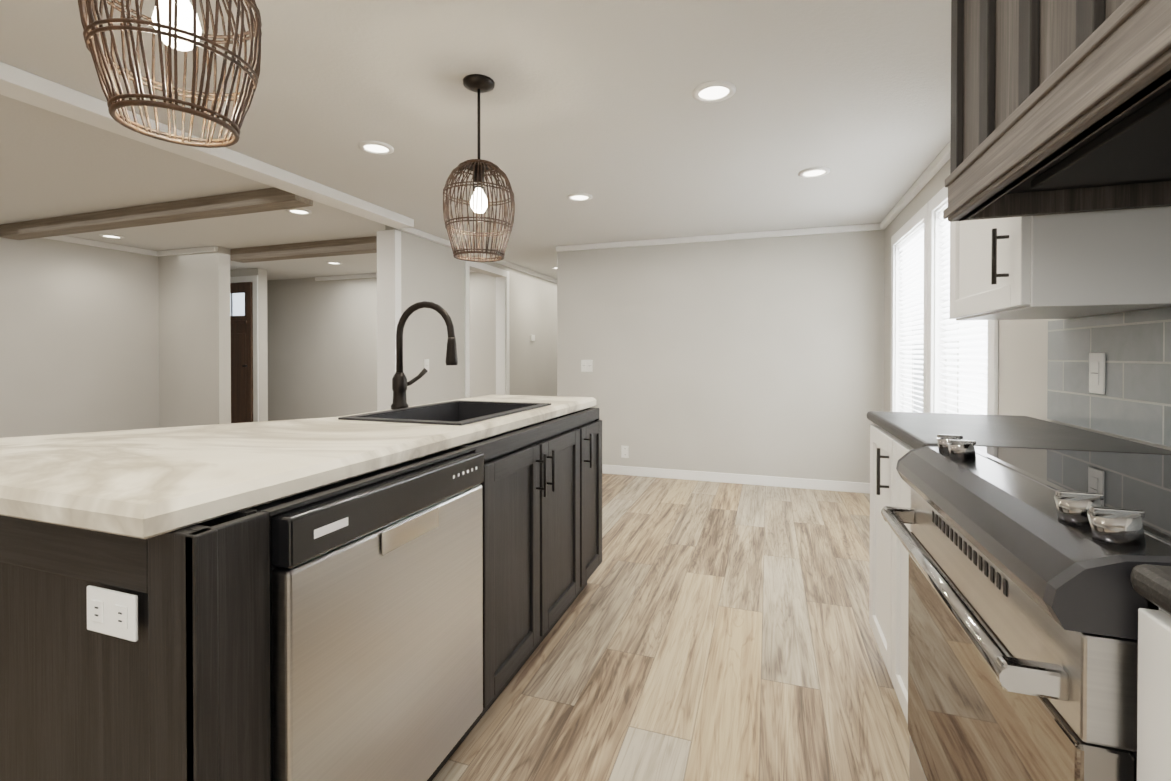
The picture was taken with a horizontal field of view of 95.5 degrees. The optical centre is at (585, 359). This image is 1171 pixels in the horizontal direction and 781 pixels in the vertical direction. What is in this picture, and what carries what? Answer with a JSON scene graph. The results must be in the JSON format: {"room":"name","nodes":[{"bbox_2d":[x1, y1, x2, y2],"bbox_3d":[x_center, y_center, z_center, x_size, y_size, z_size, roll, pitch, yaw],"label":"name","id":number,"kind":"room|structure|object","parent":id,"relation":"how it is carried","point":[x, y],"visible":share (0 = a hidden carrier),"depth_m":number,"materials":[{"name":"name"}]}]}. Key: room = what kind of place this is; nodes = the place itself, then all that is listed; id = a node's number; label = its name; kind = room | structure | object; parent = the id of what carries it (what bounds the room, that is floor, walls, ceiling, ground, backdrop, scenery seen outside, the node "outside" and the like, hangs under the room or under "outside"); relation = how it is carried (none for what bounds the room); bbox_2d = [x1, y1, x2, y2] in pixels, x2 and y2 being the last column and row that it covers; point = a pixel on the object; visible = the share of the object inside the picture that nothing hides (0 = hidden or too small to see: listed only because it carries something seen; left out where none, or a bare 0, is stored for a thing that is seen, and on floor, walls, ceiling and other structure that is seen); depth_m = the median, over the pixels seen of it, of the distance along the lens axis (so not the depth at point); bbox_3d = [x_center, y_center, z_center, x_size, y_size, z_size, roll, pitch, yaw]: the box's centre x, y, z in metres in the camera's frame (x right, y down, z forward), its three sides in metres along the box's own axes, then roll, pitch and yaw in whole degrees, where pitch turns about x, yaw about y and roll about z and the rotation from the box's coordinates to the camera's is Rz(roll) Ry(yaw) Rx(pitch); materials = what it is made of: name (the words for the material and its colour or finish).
{"room":"kitchen","nodes":[
{"label":"kitchen","id":0,"kind":"room"},
{"bbox_2d":[0,237,159,437],"bbox_3d":[-5.519,0.017,2.495,0.120,2.200,6.420,0,0,19],"label":"wall","id":1,"kind":"structure","parent":0,"point":[79,338],"depth_m":4.85,"materials":[{"name":"paint"}]},
{"bbox_2d":[43,235,154,255],"bbox_3d":[-5.421,-1.058,2.515,0.046,0.049,6.299,0,0,19],"label":"crown molding","id":2,"kind":"structure","parent":1,"relation":"attached to","point":[60,238],"depth_m":5.00,"materials":[{"name":"white"}]},
{"bbox_2d":[158,247,230,427],"bbox_3d":[-4.050,-0.007,5.447,0.980,2.200,0.120,0,0,19],"label":"wall","id":3,"kind":"structure","parent":0,"point":[194,347],"depth_m":5.34,"materials":[{"name":"paint"}]},
{"bbox_2d":[155,246,217,255],"bbox_3d":[-3.990,-1.081,5.332,0.799,0.049,0.039,0,0,19],"label":"crown molding","id":4,"kind":"structure","parent":3,"relation":"attached to","point":[211,248],"depth_m":5.32,"materials":[{"name":"white"}]},
{"bbox_2d":[230,268,267,421],"bbox_3d":[-4.585,-0.018,6.795,1.250,2.200,0.120,0,0,19],"label":"wall","id":5,"kind":"structure","parent":0,"point":[263,344],"depth_m":6.59,"materials":[{"name":"paint"}]},
{"bbox_2d":[230,275,258,422],"bbox_3d":[-4.507,0.028,6.655,1.010,2.110,0.090,0,0,19],"label":"front door","id":6,"kind":"structure","parent":5,"relation":"in","point":[244,349],"depth_m":6.55,"materials":[{"name":"brown wood"}]},
{"bbox_2d":[267,272,495,420],"bbox_3d":[-2.914,-0.021,7.119,4.200,2.200,0.120,0,0,19],"label":"wall","id":7,"kind":"structure","parent":0,"point":[322,347],"depth_m":7.23,"materials":[{"name":"paint"}]},
{"bbox_2d":[315,270,475,280],"bbox_3d":[-2.326,-1.093,6.822,2.899,0.049,0.039,0,0,19],"label":"crown molding","id":8,"kind":"structure","parent":7,"relation":"attached to","point":[359,276],"depth_m":7.09,"materials":[{"name":"white"}]},
{"bbox_2d":[385,225,556,405],"bbox_3d":[-0.709,-0.019,6.889,0.120,2.200,5.380,0,0,19],"label":"wall","id":9,"kind":"structure","parent":0,"point":[432,271],"depth_m":5.09,"materials":[{"name":"paint"}]},
{"bbox_2d":[424,359,428,371],"bbox_3d":[-1.398,0.059,4.684,0.009,0.115,0.070,0,0,19],"label":"light switch","id":10,"kind":"object","parent":9,"relation":"attached to","point":[426,364],"visible":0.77,"depth_m":4.68,"materials":[{"name":"white plastic"}]},
{"bbox_2d":[398,228,556,282],"bbox_3d":[-0.635,-1.093,6.850,0.039,0.049,5.370,0,0,19],"label":"crown molding","id":11,"kind":"structure","parent":9,"relation":"attached to","point":[413,231],"depth_m":5.33,"materials":[{"name":"white"}]},
{"bbox_2d":[465,258,509,397],"bbox_3d":[-1.095,0.040,5.743,0.133,2.100,0.940,0,0,19],"label":"door frame","id":12,"kind":"structure","parent":9,"relation":"attached to","point":[502,344],"depth_m":6.10,"materials":[{"name":"white"}]},
{"bbox_2d":[0,0,950,279],"bbox_3d":[-1.925,-1.146,4.052,8.300,0.100,11.720,0,0,19],"label":"ceiling","id":13,"kind":"structure","parent":0,"point":[614,120],"depth_m":2.41,"materials":[{"name":"white paint"}]},
{"bbox_2d":[99,234,123,238],"bbox_3d":[-4.233,-1.095,4.751,0.172,0.012,0.172,0,0,19],"label":"recessed light","id":14,"kind":"object","parent":13,"relation":"in","point":[112,236],"visible":0.98,"depth_m":4.74,"materials":[{"name":"white"}]},
{"bbox_2d":[0,187,312,239],"bbox_3d":[-3.289,-1.044,3.898,3.176,0.099,0.140,0,0,19],"label":"beam","id":15,"kind":"structure","parent":13,"relation":"attached to","point":[255,201],"depth_m":3.75,"materials":[{"name":"brown wood"}]},
{"bbox_2d":[78,0,261,147],"bbox_3d":[-0.701,-0.733,0.911,0.249,0.673,0.249,0,0,19],"label":"pendant light","id":16,"kind":"object","parent":13,"relation":"hanging from","point":[175,25],"visible":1,"depth_m":0.89,"materials":[{"name":"wicker"}]},
{"bbox_2d":[0,62,413,228],"bbox_3d":[-2.403,-1.041,1.341,0.160,0.064,6.040,0,0,19],"label":"header beam","id":17,"kind":"structure","parent":13,"relation":"attached to","point":[30,88],"depth_m":2.58,"materials":[{"name":"white paint"}]},
{"bbox_2d":[286,208,311,214],"bbox_3d":[-2.116,-1.089,3.928,0.172,0.012,0.172,0,0,19],"label":"recessed light","id":18,"kind":"object","parent":13,"relation":"in","point":[301,211],"visible":0.96,"depth_m":3.92,"materials":[{"name":"white plastic"}]},
{"bbox_2d":[230,236,376,262],"bbox_3d":[-2.532,-1.044,5.055,2.136,0.119,0.140,0,0,19],"label":"beam","id":19,"kind":"structure","parent":13,"relation":"attached to","point":[348,246],"depth_m":5.04,"materials":[{"name":"brown wood"}]},
{"bbox_2d":[326,261,341,263],"bbox_3d":[-2.901,-1.107,6.133,0.172,0.012,0.172,0,0,19],"label":"recessed light","id":20,"kind":"object","parent":13,"relation":"in","point":[331,262],"visible":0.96,"depth_m":6.08,"materials":[{"name":"white"}]},
{"bbox_2d":[358,141,393,154],"bbox_3d":[-1.071,-1.079,2.722,0.172,0.012,0.172,0,0,19],"label":"recessed light","id":21,"kind":"object","parent":13,"relation":"in","point":[377,147],"visible":1,"depth_m":2.72,"materials":[{"name":"white plastic"}]},
{"bbox_2d":[443,74,514,261],"bbox_3d":[-0.416,-0.738,2.077,0.277,0.683,0.276,0,0,19],"label":"pendant light","id":22,"kind":"object","parent":13,"relation":"hanging from","point":[478,84],"visible":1,"depth_m":2.04,"materials":[{"name":"wicker"}]},
{"bbox_2d":[567,193,592,200],"bbox_3d":[-0.038,-1.086,3.573,0.172,0.012,0.172,0,0,19],"label":"recessed light","id":23,"kind":"object","parent":13,"relation":"in","point":[579,196],"visible":1,"depth_m":3.56,"materials":[{"name":"white plastic"}]},
{"bbox_2d":[692,80,735,102],"bbox_3d":[0.518,-1.074,2.144,0.172,0.012,0.172,0,0,19],"label":"recessed light","id":24,"kind":"object","parent":13,"relation":"in","point":[713,91],"visible":1,"depth_m":2.14,"materials":[{"name":"white plastic"}]},
{"bbox_2d":[798,167,829,177],"bbox_3d":[1.330,-1.082,3.092,0.172,0.012,0.172,0,0,19],"label":"recessed light","id":25,"kind":"object","parent":13,"relation":"in","point":[813,172],"visible":0.98,"depth_m":3.09,"materials":[{"name":"white plastic"}]},
{"bbox_2d":[432,473,909,780],"bbox_3d":[-1.925,1.154,4.071,8.300,0.100,11.720,0,0,19],"label":"floor","id":26,"kind":"structure","parent":0,"point":[709,631],"depth_m":1.98,"materials":[{"name":"wood"}]},
{"bbox_2d":[0,408,601,780],"bbox_3d":[-0.758,0.685,1.883,1.187,0.873,1.970,0,0,19],"label":"kitchen island","id":27,"kind":"object","parent":26,"relation":"on","point":[179,690],"visible":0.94,"depth_m":0.89,"materials":[{"name":"brown wood"}]},
{"bbox_2d":[87,585,137,641],"bbox_3d":[-0.738,0.395,0.827,0.115,0.070,0.008,0,0,19],"label":"outlet","id":28,"kind":"object","parent":27,"relation":"attached to","point":[112,613],"visible":0.98,"depth_m":0.82,"materials":[{"name":"white plastic"}]},
{"bbox_2d":[0,394,595,538],"bbox_3d":[-0.807,0.224,1.918,1.108,0.046,2.090,0,0,19],"label":"island countertop","id":29,"kind":"structure","parent":27,"relation":"on","point":[144,483],"depth_m":1.09,"materials":[{"name":"stone"}]},
{"bbox_2d":[391,301,457,408],"bbox_3d":[-0.623,-0.015,2.133,0.300,0.428,0.148,0,0,19],"label":"faucet","id":30,"kind":"object","parent":29,"relation":"on","point":[400,383],"visible":1,"depth_m":2.11,"materials":[{"name":"brown metal"}]},
{"bbox_2d":[338,400,550,445],"bbox_3d":[-0.487,0.293,2.036,0.474,0.200,0.712,0,0,19],"label":"sink","id":31,"kind":"object","parent":29,"relation":"in","point":[459,412],"visible":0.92,"depth_m":2.18,"materials":[{"name":"black"}]},
{"bbox_2d":[249,450,483,780],"bbox_3d":[-0.675,0.643,1.297,0.605,0.758,0.647,0,0,19],"label":"dishwasher","id":32,"kind":"object","parent":27,"relation":"in","point":[376,631],"visible":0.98,"depth_m":1.10,"materials":[{"name":"silver metal"}]},
{"bbox_2d":[377,230,400,410],"bbox_3d":[-1.588,0.035,4.304,0.180,2.134,0.078,0,0,19],"label":"end cap","id":33,"kind":"object","parent":26,"relation":"on","point":[388,279],"visible":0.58,"depth_m":4.26,"materials":[{"name":"white paint"}]},
{"bbox_2d":[867,411,1170,723],"bbox_3d":[1.195,0.664,1.605,0.555,0.920,0.807,0,0,19],"label":"base cabinet","id":34,"kind":"object","parent":26,"relation":"on","point":[895,437],"visible":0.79,"depth_m":1.63,"materials":[{"name":"white paint"}]},
{"bbox_2d":[881,434,1170,780],"bbox_3d":[0.895,0.643,0.871,0.606,0.934,0.764,0,0,19],"label":"range","id":35,"kind":"object","parent":26,"relation":"on","point":[1026,601],"visible":1,"depth_m":0.77,"materials":[{"name":"silver metal"}]},
{"bbox_2d":[1132,584,1170,780],"bbox_3d":[0.746,0.693,0.245,0.520,0.884,0.505,0,0,19],"label":"base cabinet","id":36,"kind":"object","parent":26,"relation":"on","point":[1154,626],"depth_m":0.53,"materials":[{"name":"white paint"}]},
{"bbox_2d":[1130,564,1170,607],"bbox_3d":[0.585,0.236,-0.200,0.518,0.035,1.444,0,0,19],"label":"countertop","id":37,"kind":"structure","parent":36,"relation":"on","point":[1155,580],"depth_m":0.53,"materials":[{"name":"grey stone"}]},
{"bbox_2d":[557,229,884,482],"bbox_3d":[1.093,-0.002,4.842,2.860,2.200,0.120,0,0,19],"label":"wall","id":38,"kind":"structure","parent":0,"point":[761,356],"depth_m":4.71,"materials":[{"name":"paint"}]},
{"bbox_2d":[581,360,592,371],"bbox_3d":[0.013,0.065,5.145,0.116,0.115,0.009,0,0,19],"label":"light switch","id":39,"kind":"object","parent":38,"relation":"attached to","point":[586,365],"visible":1,"depth_m":5.14,"materials":[{"name":"white plastic"}]},
{"bbox_2d":[621,445,628,457],"bbox_3d":[0.372,0.876,5.029,0.070,0.115,0.008,0,0,19],"label":"outlet","id":40,"kind":"object","parent":38,"relation":"attached to","point":[624,451],"visible":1,"depth_m":5.03,"materials":[{"name":"white plastic"}]},
{"bbox_2d":[556,223,878,251],"bbox_3d":[1.042,-1.076,4.762,2.811,0.049,0.046,0,0,19],"label":"crown molding","id":41,"kind":"structure","parent":38,"relation":"attached to","point":[863,227],"depth_m":4.68,"materials":[{"name":"white"}]},
{"bbox_2d":[602,464,869,493],"bbox_3d":[1.069,1.056,4.785,2.859,0.085,0.017,0,0,19],"label":"baseboard","id":42,"kind":"structure","parent":38,"relation":"attached to","point":[832,485],"depth_m":4.66,"materials":[{"name":"white wood"}]},
{"bbox_2d":[884,159,1170,449],"bbox_3d":[1.280,0.030,0.802,0.120,2.200,7.640,0,0,19],"label":"wall","id":43,"kind":"structure","parent":0,"point":[1022,364],"depth_m":2.06,"materials":[{"name":"paint"}]},
{"bbox_2d":[879,142,949,229],"bbox_3d":[1.203,-1.044,0.819,0.039,0.049,7.399,0,0,19],"label":"crown molding","id":44,"kind":"structure","parent":43,"relation":"attached to","point":[938,163],"depth_m":3.21,"materials":[{"name":"white wood"}]},
{"bbox_2d":[890,186,998,414],"bbox_3d":[2.036,-0.126,3.079,0.130,1.575,1.970,0,0,19],"label":"window","id":45,"kind":"structure","parent":43,"relation":"in","point":[926,212],"depth_m":3.03,"materials":[{"name":"white"}]},
{"bbox_2d":[898,205,987,414],"bbox_3d":[2.032,-0.157,3.080,0.036,1.335,1.770,0,0,19],"label":"window blinds","id":46,"kind":"object","parent":45,"relation":"attached to","point":[911,248],"visible":0.4,"depth_m":2.98,"materials":[{"name":"white plastic"}]},
{"bbox_2d":[943,0,1170,221],"bbox_3d":[0.963,-0.699,0.826,0.474,0.738,0.840,0,0,19],"label":"range hood","id":47,"kind":"object","parent":43,"relation":"attached to","point":[1060,106],"visible":1,"depth_m":0.93,"materials":[{"name":"brown wood"}]},
{"bbox_2d":[949,133,1170,320],"bbox_3d":[1.259,-0.500,1.471,0.353,0.750,0.540,0,0,19],"label":"upper cabinet","id":48,"kind":"object","parent":43,"relation":"attached to","point":[1067,265],"visible":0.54,"depth_m":1.25,"materials":[{"name":"white paint"}]},
{"bbox_2d":[1047,307,1170,447],"bbox_3d":[1.071,-0.087,0.397,0.008,0.598,2.900,0,0,19],"label":"tile backsplash","id":49,"kind":"structure","parent":43,"relation":"attached to","point":[1133,401],"depth_m":1.42,"materials":[{"name":"grey tile"}]},
{"bbox_2d":[1089,353,1104,393],"bbox_3d":[1.439,0.040,1.498,0.009,0.115,0.070,0,0,19],"label":"light switch","id":50,"kind":"object","parent":49,"relation":"attached to","point":[1096,373],"visible":1,"depth_m":1.49,"materials":[{"name":"white plastic"}]},
{"label":"outside","id":51,"kind":"structure","parent":0,"visible":0},
{"bbox_2d":[913,300,986,413],"bbox_3d":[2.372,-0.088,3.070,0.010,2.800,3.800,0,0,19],"label":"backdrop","id":52,"kind":"structure","parent":51,"point":[974,408],"depth_m":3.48,"materials":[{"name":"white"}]}
]}

